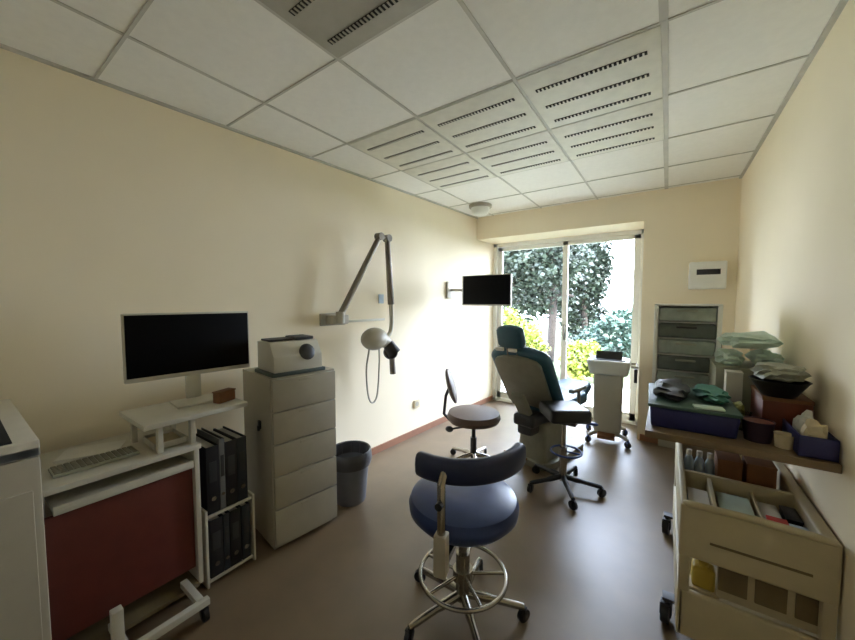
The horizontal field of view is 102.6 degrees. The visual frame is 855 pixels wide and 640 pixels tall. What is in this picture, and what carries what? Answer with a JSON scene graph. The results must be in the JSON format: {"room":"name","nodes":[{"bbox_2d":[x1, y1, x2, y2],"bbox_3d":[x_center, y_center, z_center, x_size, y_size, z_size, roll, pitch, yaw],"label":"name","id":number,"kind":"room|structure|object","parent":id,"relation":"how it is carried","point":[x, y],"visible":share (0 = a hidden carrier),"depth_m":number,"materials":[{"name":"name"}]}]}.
{"room":"dental clinic","nodes":[
{"label":"dental clinic","id":0,"kind":"room"},
{"bbox_2d":[0,48,493,517],"bbox_3d":[-0.950,0.020,2.798,0.200,2.550,6.109,3,4,39],"label":"wall","id":1,"kind":"structure","parent":0,"point":[114,203],"depth_m":2.03,"materials":[{"name":"beige paint"}]},
{"bbox_2d":[319,232,399,403],"bbox_3d":[-0.528,0.004,2.923,0.298,1.495,0.710,3,4,39],"label":"dental x-ray machine","id":2,"kind":"object","parent":1,"relation":"attached to","point":[374,338],"visible":1,"depth_m":2.91,"materials":[{"name":"grey metal"}]},
{"bbox_2d":[378,294,383,302],"bbox_3d":[-0.440,-0.200,3.247,0.008,0.085,0.060,3,4,39],"label":"card","id":3,"kind":"object","parent":1,"relation":"attached to","point":[381,296],"visible":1,"depth_m":3.25,"materials":[{"name":"paper"}]},
{"bbox_2d":[414,399,419,408],"bbox_3d":[-0.116,0.906,3.704,0.014,0.085,0.085,3,4,39],"label":"wall socket","id":4,"kind":"object","parent":1,"relation":"attached to","point":[416,402],"visible":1,"depth_m":3.70,"materials":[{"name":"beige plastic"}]},
{"bbox_2d":[371,395,492,454],"bbox_3d":[-0.910,1.267,2.747,0.014,0.065,5.946,3,4,39],"label":"baseboard","id":5,"kind":"structure","parent":1,"relation":"attached to","point":[392,442],"depth_m":3.67,"materials":[{"name":"brown wood"}]},
{"bbox_2d":[446,273,511,305],"bbox_3d":[0.556,-0.327,3.817,0.845,0.335,0.187,3,4,43],"label":"wall monitor","id":6,"kind":"object","parent":1,"relation":"attached to","point":[491,289],"visible":1,"depth_m":3.68,"materials":[{"name":"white plastic"}]},
{"bbox_2d":[125,400,693,639],"bbox_3d":[0.155,1.399,2.037,3.195,0.120,6.180,2,4,35],"label":"floor","id":7,"kind":"structure","parent":0,"point":[600,569],"depth_m":1.89,"materials":[{"name":"brown plastic"}]},
{"bbox_2d":[0,399,51,639],"bbox_3d":[-1.758,0.886,0.943,0.816,1.026,0.880,2,4,35],"label":"base cabinet","id":8,"kind":"object","parent":7,"relation":"on","point":[24,590],"visible":1,"depth_m":1.04,"materials":[{"name":"white laminate"}]},
{"bbox_2d":[38,426,209,639],"bbox_3d":[-1.375,0.989,1.563,0.680,0.752,0.535,2,4,35],"label":"computer desk","id":9,"kind":"object","parent":7,"relation":"on","point":[123,538],"visible":0.91,"depth_m":1.47,"materials":[{"name":"white laminate"}]},
{"bbox_2d":[52,440,125,463],"bbox_3d":[-1.559,0.607,1.592,0.226,0.006,0.173,-2,4,-35],"label":"paper stack","id":10,"kind":"object","parent":9,"relation":"on","point":[76,453],"visible":0.84,"depth_m":1.59,"materials":[{"name":"white paper"}]},
{"bbox_2d":[48,446,139,478],"bbox_3d":[-1.430,0.607,1.480,0.110,0.019,0.270,2,4,35],"label":"keyboard","id":11,"kind":"object","parent":9,"relation":"on","point":[58,471],"visible":1,"depth_m":1.45,"materials":[{"name":"white plastic"}]},
{"bbox_2d":[44,455,193,516],"bbox_3d":[-1.346,0.707,1.527,0.200,0.035,0.465,2,4,35],"label":"shelf","id":12,"kind":"object","parent":9,"relation":"attached to","point":[72,500],"depth_m":1.47,"materials":[{"name":"white laminate"}]},
{"bbox_2d":[66,571,199,639],"bbox_3d":[-1.448,1.302,1.632,0.480,0.018,0.465,2,4,35],"label":"computer desk leg","id":13,"kind":"object","parent":9,"relation":"attached to","point":[140,609],"depth_m":1.55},
{"bbox_2d":[143,428,186,450],"bbox_3d":[-1.302,0.589,1.697,0.180,0.030,0.130,2,4,37],"label":"desk tray","id":14,"kind":"object","parent":9,"relation":"on","point":[171,437],"visible":0.94,"depth_m":1.69,"materials":[{"name":"white plastic"}]},
{"bbox_2d":[119,393,247,453],"bbox_3d":[-1.245,0.523,1.773,0.360,0.154,0.450,2,4,35],"label":"shelf","id":15,"kind":"object","parent":9,"relation":"on","point":[156,416],"visible":0.83,"depth_m":1.67,"materials":[{"name":"white laminate"}]},
{"bbox_2d":[120,311,249,408],"bbox_3d":[-1.251,0.200,1.835,0.160,0.482,0.570,3,4,40],"label":"computer monitor","id":16,"kind":"object","parent":15,"relation":"on","point":[155,346],"visible":0.96,"depth_m":1.80,"materials":[{"name":"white plastic"}]},
{"bbox_2d":[212,388,235,403],"bbox_3d":[-1.094,0.407,1.844,0.054,0.062,0.104,1,3,18],"label":"box","id":17,"kind":"object","parent":15,"relation":"on","point":[227,394],"visible":1,"depth_m":1.82,"materials":[{"name":"brown cardboard"}]},
{"bbox_2d":[201,490,255,588],"bbox_3d":[-1.177,1.146,1.914,0.350,0.400,0.248,2,4,35],"label":"shelf","id":18,"kind":"object","parent":7,"relation":"on","point":[204,514],"visible":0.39,"depth_m":1.76,"materials":[{"name":"white metal"}]},
{"bbox_2d":[196,433,220,515],"bbox_3d":[-1.188,0.805,1.806,0.263,0.345,0.060,2,4,35],"label":"ring binder","id":19,"kind":"object","parent":18,"relation":"on","point":[209,450],"visible":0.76,"depth_m":1.73,"materials":[{"name":"black paper"}]},
{"bbox_2d":[197,427,225,509],"bbox_3d":[-1.163,0.790,1.843,0.263,0.370,0.026,2,4,35],"label":"ring binder","id":20,"kind":"object","parent":18,"relation":"on","point":[213,437],"visible":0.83,"depth_m":1.77,"materials":[{"name":"black paper"}]},
{"bbox_2d":[208,514,223,578],"bbox_3d":[-1.185,1.161,1.831,0.263,0.300,0.062,2,4,35],"label":"ring binder","id":21,"kind":"object","parent":18,"relation":"on","point":[215,524],"visible":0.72,"depth_m":1.75,"materials":[{"name":"black paper"}]},
{"bbox_2d":[211,429,237,506],"bbox_3d":[-1.137,0.801,1.879,0.263,0.345,0.058,2,4,35],"label":"ring binder","id":22,"kind":"object","parent":18,"relation":"on","point":[230,447],"visible":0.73,"depth_m":1.81,"materials":[{"name":"black paper"}]},
{"bbox_2d":[221,511,230,570],"bbox_3d":[-1.157,1.159,1.871,0.263,0.300,0.030,2,4,35],"label":"ring binder","id":23,"kind":"object","parent":18,"relation":"on","point":[225,515],"visible":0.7,"depth_m":1.80,"materials":[{"name":"plastic"}]},
{"bbox_2d":[214,426,247,500],"bbox_3d":[-1.105,0.798,1.925,0.263,0.345,0.050,2,4,35],"label":"ring binder","id":24,"kind":"object","parent":18,"relation":"on","point":[240,438],"visible":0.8,"depth_m":1.85,"materials":[{"name":"plastic"}]},
{"bbox_2d":[227,506,241,566],"bbox_3d":[-1.131,1.157,1.908,0.263,0.300,0.055,2,4,35],"label":"ring binder","id":25,"kind":"object","parent":18,"relation":"on","point":[234,513],"visible":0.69,"depth_m":1.83,"materials":[{"name":"black paper"}]},
{"bbox_2d":[238,501,250,559],"bbox_3d":[-1.099,1.155,1.953,0.263,0.300,0.045,2,4,35],"label":"ring binder","id":26,"kind":"object","parent":18,"relation":"on","point":[244,507],"visible":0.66,"depth_m":1.88,"materials":[{"name":"plastic"}]},
{"bbox_2d":[243,367,336,549],"bbox_3d":[-0.893,0.821,2.219,0.444,1.015,0.428,3,4,43],"label":"filing cabinet","id":27,"kind":"object","parent":7,"relation":"on","point":[290,421],"visible":0.97,"depth_m":2.06,"materials":[{"name":"grey metal"}]},
{"bbox_2d":[255,334,324,377],"bbox_3d":[-0.850,0.209,2.120,0.260,0.214,0.330,3,4,43],"label":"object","id":28,"kind":"object","parent":27,"relation":"on","point":[288,355],"visible":1,"depth_m":2.04,"materials":[{"name":"white plastic"}]},
{"bbox_2d":[255,366,324,377],"bbox_3d":[-0.850,0.305,2.126,0.260,0.022,0.330,3,4,43],"label":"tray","id":29,"kind":"object","parent":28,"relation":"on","point":[303,369],"depth_m":2.02,"materials":[{"name":"grey plastic"}]},
{"bbox_2d":[335,440,371,506],"bbox_3d":[-0.564,1.125,2.509,0.316,0.376,0.316,2,4,35],"label":"waste bin","id":30,"kind":"object","parent":7,"relation":"on","point":[353,457],"visible":0.8,"depth_m":2.41,"materials":[{"name":"grey plastic"}]},
{"bbox_2d":[404,442,529,639],"bbox_3d":[0.138,0.934,1.550,0.553,0.863,0.580,-2,4,-31],"label":"stool","id":31,"kind":"object","parent":7,"relation":"on","point":[464,503],"visible":1,"depth_m":1.40,"materials":[{"name":"blue leather"}]},
{"bbox_2d":[443,368,500,457],"bbox_3d":[0.407,0.862,3.033,0.552,0.844,0.546,2,4,35],"label":"stool","id":32,"kind":"object","parent":7,"relation":"on","point":[470,416],"visible":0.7,"depth_m":2.97,"materials":[{"name":"leather"}]},
{"bbox_2d":[492,325,590,470],"bbox_3d":[1.128,0.645,3.200,1.328,1.257,0.630,-3,4,-43],"label":"dental chair","id":33,"kind":"object","parent":7,"relation":"on","point":[528,376],"visible":0.92,"depth_m":2.90,"materials":[{"name":"grey plastic"}]},
{"bbox_2d":[527,400,605,510],"bbox_3d":[1.065,0.978,2.645,0.571,0.655,0.562,2,4,35],"label":"stool","id":34,"kind":"object","parent":7,"relation":"on","point":[569,413],"visible":1,"depth_m":2.58,"materials":[{"name":"plastic"}]},
{"bbox_2d":[585,351,637,448],"bbox_3d":[1.917,0.788,3.572,0.475,0.930,0.413,2,4,26],"label":"trolley","id":35,"kind":"object","parent":7,"relation":"on","point":[609,369],"visible":0.91,"depth_m":3.48,"materials":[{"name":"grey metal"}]},
{"bbox_2d":[645,406,841,473],"bbox_3d":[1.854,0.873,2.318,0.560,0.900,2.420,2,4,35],"label":"countertop","id":36,"kind":"structure","parent":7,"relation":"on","point":[667,437],"depth_m":1.32,"materials":[{"name":"brown wood"}]},
{"bbox_2d":[652,304,722,387],"bbox_3d":[1.654,0.162,2.203,0.330,0.530,0.314,2,4,35],"label":"drawer cabinet","id":37,"kind":"object","parent":36,"relation":"on","point":[685,335],"visible":0.81,"depth_m":2.10,"materials":[{"name":"grey plastic"}]},
{"bbox_2d":[648,383,743,438],"bbox_3d":[1.217,0.409,1.602,0.312,0.104,0.452,2,4,33],"label":"crate","id":38,"kind":"object","parent":36,"relation":"on","point":[665,412],"visible":0.84,"depth_m":1.43,"materials":[{"name":"plastic"}]},
{"bbox_2d":[653,379,690,401],"bbox_3d":[1.164,0.322,1.633,0.145,0.063,0.370,2,4,35],"label":"folded cloth","id":39,"kind":"object","parent":38,"relation":"on","point":[672,389],"visible":1,"depth_m":1.56,"materials":[{"name":"grey fabric"}]},
{"bbox_2d":[692,404,724,411],"bbox_3d":[1.164,0.363,1.419,0.100,0.008,0.050,2,4,29],"label":"card","id":40,"kind":"object","parent":38,"relation":"on","point":[698,406],"visible":1,"depth_m":1.41,"materials":[{"name":"white paper"}]},
{"bbox_2d":[692,383,730,404],"bbox_3d":[1.290,0.332,1.565,0.110,0.052,0.307,1,3,24],"label":"folded cloth","id":41,"kind":"object","parent":38,"relation":"on","point":[714,394],"visible":1,"depth_m":1.51,"materials":[{"name":"green fabric"}]},
{"bbox_2d":[709,358,754,411],"bbox_3d":[1.679,0.341,1.812,0.274,0.216,0.314,2,4,35],"label":"carton","id":42,"kind":"object","parent":36,"relation":"on","point":[716,370],"visible":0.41,"depth_m":1.74,"materials":[{"name":"beige cardboard"}]},
{"bbox_2d":[714,348,744,365],"bbox_3d":[1.620,0.195,1.841,0.119,0.071,0.315,2,4,35],"label":"bundle","id":43,"kind":"object","parent":42,"relation":"on","point":[732,357],"visible":1,"depth_m":1.77,"materials":[{"name":"green fabric"}]},
{"bbox_2d":[745,349,784,364],"bbox_3d":[1.742,0.190,1.763,0.132,0.089,0.310,2,4,35],"label":"bundle","id":44,"kind":"object","parent":42,"relation":"on","point":[758,355],"visible":0.79,"depth_m":1.70,"materials":[{"name":"green fabric"}]},
{"bbox_2d":[716,331,782,348],"bbox_3d":[1.654,0.096,1.780,0.238,0.085,0.318,2,4,35],"label":"bundle","id":45,"kind":"object","parent":44,"relation":"on","point":[758,339],"visible":1,"depth_m":1.69,"materials":[{"name":"green fabric"}]},
{"bbox_2d":[724,369,743,401],"bbox_3d":[1.502,0.353,1.686,0.064,0.206,0.073,2,4,35],"label":"carton","id":46,"kind":"object","parent":36,"relation":"on","point":[733,379],"visible":0.76,"depth_m":1.66,"materials":[{"name":"beige cardboard"}]},
{"bbox_2d":[722,345,750,360],"bbox_3d":[2.289,0.277,2.567,0.156,0.260,0.266,2,4,35],"label":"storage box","id":47,"kind":"object","parent":36,"relation":"on","point":[744,351],"visible":0.02,"depth_m":2.44,"materials":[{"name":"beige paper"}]},
{"bbox_2d":[732,401,744,421],"bbox_3d":[1.414,0.415,1.566,0.049,0.088,0.119,2,4,35],"label":"packet","id":48,"kind":"object","parent":36,"relation":"on","point":[738,404],"visible":0.35,"depth_m":1.54,"materials":[{"name":"yellow plastic"}]},
{"bbox_2d":[742,416,775,443],"bbox_3d":[1.304,0.435,1.353,0.100,0.080,0.100,2,4,35],"label":"tub","id":49,"kind":"object","parent":36,"relation":"on","point":[760,430],"visible":0.97,"depth_m":1.33,"materials":[{"name":"black plastic"}]},
{"bbox_2d":[750,385,814,434],"bbox_3d":[1.515,0.390,1.477,0.150,0.156,0.245,2,4,35],"label":"box","id":50,"kind":"object","parent":36,"relation":"on","point":[774,409],"visible":0.62,"depth_m":1.39,"materials":[{"name":"brown cardboard"}]},
{"bbox_2d":[748,375,812,398],"bbox_3d":[1.456,0.280,1.421,0.188,0.068,0.188,2,4,35],"label":"bowl","id":51,"kind":"object","parent":50,"relation":"on","point":[772,388],"visible":0.85,"depth_m":1.38,"materials":[{"name":"plastic"}]},
{"bbox_2d":[750,362,810,382],"bbox_3d":[1.466,0.214,1.428,0.160,0.060,0.236,2,4,29],"label":"bundle","id":52,"kind":"object","parent":51,"relation":"on","point":[783,372],"visible":1,"depth_m":1.38,"materials":[{"name":"white fabric"}]},
{"bbox_2d":[773,431,793,449],"bbox_3d":[1.339,0.453,1.286,0.060,0.052,0.060,2,4,35],"label":"paper cup","id":53,"kind":"object","parent":36,"relation":"on","point":[783,440],"visible":0.98,"depth_m":1.27,"materials":[{"name":"beige paper"}]},
{"bbox_2d":[782,419,839,462],"bbox_3d":[1.420,0.441,1.278,0.098,0.075,0.220,2,4,35],"label":"box","id":54,"kind":"object","parent":36,"relation":"on","point":[828,449],"visible":0.77,"depth_m":1.20,"materials":[{"name":"plastic"}]},
{"bbox_2d":[792,410,813,433],"bbox_3d":[1.438,0.405,1.304,0.072,0.130,0.075,2,4,35],"label":"paper wad","id":55,"kind":"object","parent":54,"relation":"in","point":[799,420],"visible":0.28,"depth_m":1.30,"materials":[{"name":"white paper"}]},
{"bbox_2d":[800,418,827,438],"bbox_3d":[1.394,0.413,1.235,0.065,0.120,0.078,2,4,35],"label":"paper wad","id":56,"kind":"object","parent":54,"relation":"in","point":[811,427],"visible":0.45,"depth_m":1.22,"materials":[{"name":"beige paper"}]},
{"bbox_2d":[659,443,842,639],"bbox_3d":[1.432,1.023,1.660,0.483,0.673,0.974,2,4,35],"label":"utility cart","id":57,"kind":"object","parent":7,"relation":"on","point":[774,580],"visible":0.91,"depth_m":1.28,"materials":[{"name":"beige plastic"}]},
{"bbox_2d":[684,448,693,470],"bbox_3d":[1.351,0.768,1.773,0.040,0.206,0.040,2,4,35],"label":"plastic bottle","id":58,"kind":"object","parent":57,"relation":"on","point":[688,460],"visible":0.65,"depth_m":1.76,"materials":[{"name":"grey plastic"}]},
{"bbox_2d":[687,487,709,504],"bbox_3d":[1.141,0.823,1.446,0.071,0.133,0.203,2,4,35],"label":"box","id":59,"kind":"object","parent":57,"relation":"in","point":[693,494],"visible":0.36,"depth_m":1.47,"materials":[{"name":"cardboard"}]},
{"bbox_2d":[694,450,703,472],"bbox_3d":[1.385,0.769,1.749,0.040,0.206,0.040,2,4,35],"label":"plastic bottle","id":60,"kind":"object","parent":57,"relation":"on","point":[698,462],"visible":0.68,"depth_m":1.73,"materials":[{"name":"grey plastic"}]},
{"bbox_2d":[689,574,718,599],"bbox_3d":[1.131,1.163,1.413,0.100,0.150,0.075,2,4,35],"label":"carton","id":61,"kind":"object","parent":57,"relation":"in","point":[691,586],"visible":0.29,"depth_m":1.39,"materials":[{"name":"beige paper"}]},
{"bbox_2d":[691,558,715,591],"bbox_3d":[1.131,1.038,1.406,0.075,0.102,0.060,2,4,35],"label":"tub","id":62,"kind":"object","parent":61,"relation":"on","point":[703,575],"visible":0.84,"depth_m":1.39,"materials":[{"name":"plastic"}]},
{"bbox_2d":[704,452,714,474],"bbox_3d":[1.419,0.771,1.725,0.040,0.206,0.040,2,4,35],"label":"plastic bottle","id":63,"kind":"object","parent":57,"relation":"in","point":[709,468],"visible":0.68,"depth_m":1.71,"materials":[{"name":"grey plastic"}]},
{"bbox_2d":[714,450,742,481],"bbox_3d":[1.481,0.771,1.694,0.093,0.208,0.143,2,4,35],"label":"carton","id":64,"kind":"object","parent":57,"relation":"on","point":[727,465],"visible":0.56,"depth_m":1.65,"materials":[{"name":"brown cardboard"}]},
{"bbox_2d":[716,491,754,515],"bbox_3d":[1.258,0.830,1.401,0.108,0.123,0.243,2,4,35],"label":"glove box","id":65,"kind":"object","parent":57,"relation":"in","point":[723,500],"visible":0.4,"depth_m":1.43,"materials":[{"name":"cardboard"}]},
{"bbox_2d":[742,455,777,488],"bbox_3d":[1.571,0.772,1.630,0.103,0.213,0.143,2,4,35],"label":"carton","id":66,"kind":"object","parent":57,"relation":"on","point":[757,471],"visible":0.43,"depth_m":1.58,"materials":[{"name":"brown cardboard"}]},
{"bbox_2d":[757,501,781,518],"bbox_3d":[1.389,0.833,1.395,0.058,0.118,0.123,2,4,35],"label":"carton","id":67,"kind":"object","parent":57,"relation":"in","point":[766,509],"visible":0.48,"depth_m":1.39,"materials":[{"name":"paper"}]},
{"bbox_2d":[766,515,789,525],"bbox_3d":[1.305,0.827,1.276,0.058,0.143,0.093,2,4,35],"label":"box","id":68,"kind":"object","parent":57,"relation":"in","point":[783,521],"visible":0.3,"depth_m":1.30,"materials":[{"name":"red cardboard"}]},
{"bbox_2d":[779,505,803,526],"bbox_3d":[1.439,0.830,1.359,0.048,0.128,0.113,2,4,35],"label":"case","id":69,"kind":"object","parent":57,"relation":"in","point":[791,515],"visible":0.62,"depth_m":1.34,"materials":[{"name":"plastic"}]},
{"bbox_2d":[789,523,808,530],"bbox_3d":[1.361,0.836,1.249,0.048,0.128,0.093,2,4,35],"label":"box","id":70,"kind":"object","parent":57,"relation":"on","point":[796,526],"visible":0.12,"depth_m":1.27,"materials":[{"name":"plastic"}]},
{"bbox_2d":[0,0,839,217],"bbox_3d":[0.183,-1.359,1.925,3.195,0.300,6.280,2,4,35],"label":"ceiling","id":71,"kind":"structure","parent":0,"point":[436,57],"depth_m":1.60,"materials":[{"name":"tile"}]},
{"bbox_2d":[259,0,432,57],"bbox_3d":[-0.332,-1.158,1.140,0.585,0.014,0.581,2,4,35],"label":"ceiling vent","id":72,"kind":"object","parent":71,"relation":"in","point":[338,26],"visible":1,"depth_m":1.32,"materials":[{"name":"white metal"}]},
{"bbox_2d":[349,118,462,169],"bbox_3d":[-0.142,-1.231,2.466,0.590,0.014,0.582,2,4,35],"label":"ceiling vent","id":73,"kind":"object","parent":71,"relation":"in","point":[409,144],"visible":1,"depth_m":2.42,"materials":[{"name":"white metal"}]},
{"bbox_2d":[0,0,848,218],"bbox_3d":[0.002,-1.189,1.676,2.995,0.012,5.450,2,4,35],"label":"grid","id":74,"kind":"object","parent":71,"relation":"attached to","point":[663,4],"visible":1,"depth_m":1.72,"materials":[{"name":"white metal"}]},
{"bbox_2d":[403,153,496,188],"bbox_3d":[0.201,-1.258,2.954,0.590,0.014,0.581,2,4,35],"label":"ceiling vent","id":75,"kind":"object","parent":71,"relation":"in","point":[461,169],"visible":1,"depth_m":2.92,"materials":[{"name":"white metal"}]},
{"bbox_2d":[469,202,491,216],"bbox_3d":[0.607,-1.257,3.933,0.260,0.126,0.260,2,4,35],"label":"ceiling lamp","id":76,"kind":"object","parent":71,"relation":"attached to","point":[479,209],"visible":1,"depth_m":3.85,"materials":[{"name":"white glass"}]},
{"bbox_2d":[419,81,546,151],"bbox_3d":[0.355,-1.212,2.117,0.585,0.014,0.582,2,4,35],"label":"ceiling vent","id":77,"kind":"object","parent":71,"relation":"in","point":[502,113],"visible":1,"depth_m":2.06,"materials":[{"name":"white metal"}]},
{"bbox_2d":[467,130,568,175],"bbox_3d":[0.698,-1.239,2.605,0.585,0.014,0.581,2,4,35],"label":"ceiling vent","id":78,"kind":"object","parent":71,"relation":"in","point":[540,149],"visible":1,"depth_m":2.56,"materials":[{"name":"white metal"}]},
{"bbox_2d":[517,25,662,128],"bbox_3d":[0.852,-1.193,1.769,0.590,0.014,0.582,2,4,35],"label":"ceiling vent","id":79,"kind":"object","parent":71,"relation":"in","point":[626,72],"visible":1,"depth_m":1.71,"materials":[{"name":"white metal"}]},
{"bbox_2d":[551,98,663,159],"bbox_3d":[1.196,-1.220,2.257,0.590,0.014,0.581,2,4,35],"label":"ceiling vent","id":80,"kind":"object","parent":71,"relation":"in","point":[639,124],"visible":1,"depth_m":2.20,"materials":[{"name":"white metal"}]},
{"bbox_2d":[477,178,741,439],"bbox_3d":[1.905,-0.053,4.121,2.614,2.550,0.630,2,4,35],"label":"wall","id":81,"kind":"structure","parent":0,"point":[682,225],"depth_m":3.41,"materials":[{"name":"beige paint"}]},
{"bbox_2d":[492,229,643,424],"bbox_3d":[1.727,0.071,4.475,1.853,2.262,0.117,2,4,35],"label":"window","id":82,"kind":"structure","parent":81,"relation":"in","point":[631,417],"depth_m":4.31,"materials":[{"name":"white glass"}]},
{"bbox_2d":[640,434,657,443],"bbox_3d":[2.503,1.232,3.378,0.700,0.065,0.014,2,4,35],"label":"baseboard","id":83,"kind":"structure","parent":81,"relation":"attached to","point":[642,436],"depth_m":3.53,"materials":[{"name":"brown wood"}]},
{"bbox_2d":[688,261,727,288],"bbox_3d":[2.582,-0.411,3.165,0.270,0.250,0.123,2,4,35],"label":"dispenser","id":84,"kind":"object","parent":81,"relation":"attached to","point":[709,274],"visible":1,"depth_m":3.12,"materials":[{"name":"grey plastic"}]},
{"bbox_2d":[734,0,854,639],"bbox_3d":[1.491,0.115,1.087,0.200,2.550,6.080,2,4,35],"label":"wall","id":85,"kind":"structure","parent":0,"point":[796,266],"depth_m":1.41,"materials":[{"name":"beige paint"}]},
{"label":"outside","id":86,"kind":"structure","parent":0,"visible":0},
{"bbox_2d":[527,320,629,388],"bbox_3d":[7.082,0.675,15.371,40.000,0.080,20.000,2,4,35],"label":"lawn","id":87,"kind":"structure","parent":86,"point":[544,328],"depth_m":11.08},
{"bbox_2d":[503,286,548,332],"bbox_3d":[3.686,-1.265,15.765,3.908,3.782,4.258,-1,3,-23],"label":"tree","id":88,"kind":"object","parent":87,"relation":"on","point":[518,306],"visible":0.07,"depth_m":14.86,"materials":[{"name":"green plant"}]},
{"bbox_2d":[503,306,550,352],"bbox_3d":[1.850,0.420,6.850,1.172,1.411,0.906,0,3,4],"label":"shrub","id":89,"kind":"object","parent":87,"relation":"on","point":[535,339],"visible":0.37,"depth_m":6.78,"materials":[{"name":"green plant"}]},
{"bbox_2d":[503,244,595,361],"bbox_3d":[2.671,-0.921,8.851,2.986,3.868,2.766,2,4,27],"label":"tree","id":90,"kind":"object","parent":87,"relation":"on","point":[537,273],"visible":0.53,"depth_m":8.15,"materials":[{"name":"green plant"}]},
{"bbox_2d":[555,339,601,380],"bbox_3d":[2.781,0.755,6.297,0.835,0.806,0.822,1,3,9],"label":"shrub","id":91,"kind":"object","parent":87,"relation":"on","point":[576,368],"visible":0.8,"depth_m":6.16,"materials":[{"name":"green plant"}]},
{"bbox_2d":[557,301,611,341],"bbox_3d":[5.509,-0.044,12.187,2.112,1.750,0.904,2,4,35],"label":"shrub","id":92,"kind":"object","parent":87,"relation":"on","point":[600,307],"visible":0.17,"depth_m":11.90,"materials":[{"name":"green plant"}]},
{"bbox_2d":[557,242,618,340],"bbox_3d":[4.727,-1.302,10.819,2.058,4.412,2.160,-1,3,-24],"label":"tree","id":93,"kind":"object","parent":87,"relation":"on","point":[595,281],"visible":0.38,"depth_m":10.32,"materials":[{"name":"green plant"}]},
{"bbox_2d":[569,306,631,358],"bbox_3d":[4.215,0.400,7.237,2.157,1.416,1.658,1,3,11],"label":"shrub","id":94,"kind":"object","parent":87,"relation":"on","point":[620,341],"visible":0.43,"depth_m":7.10,"materials":[{"name":"green plant"}]},
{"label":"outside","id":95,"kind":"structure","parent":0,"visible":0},
{"bbox_2d":[502,383,629,411],"bbox_3d":[2.281,1.212,5.414,9.000,0.080,1.800,2,4,35],"label":"patio","id":96,"kind":"structure","parent":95,"point":[625,405],"depth_m":5.17,"materials":[{"name":"white concrete"}]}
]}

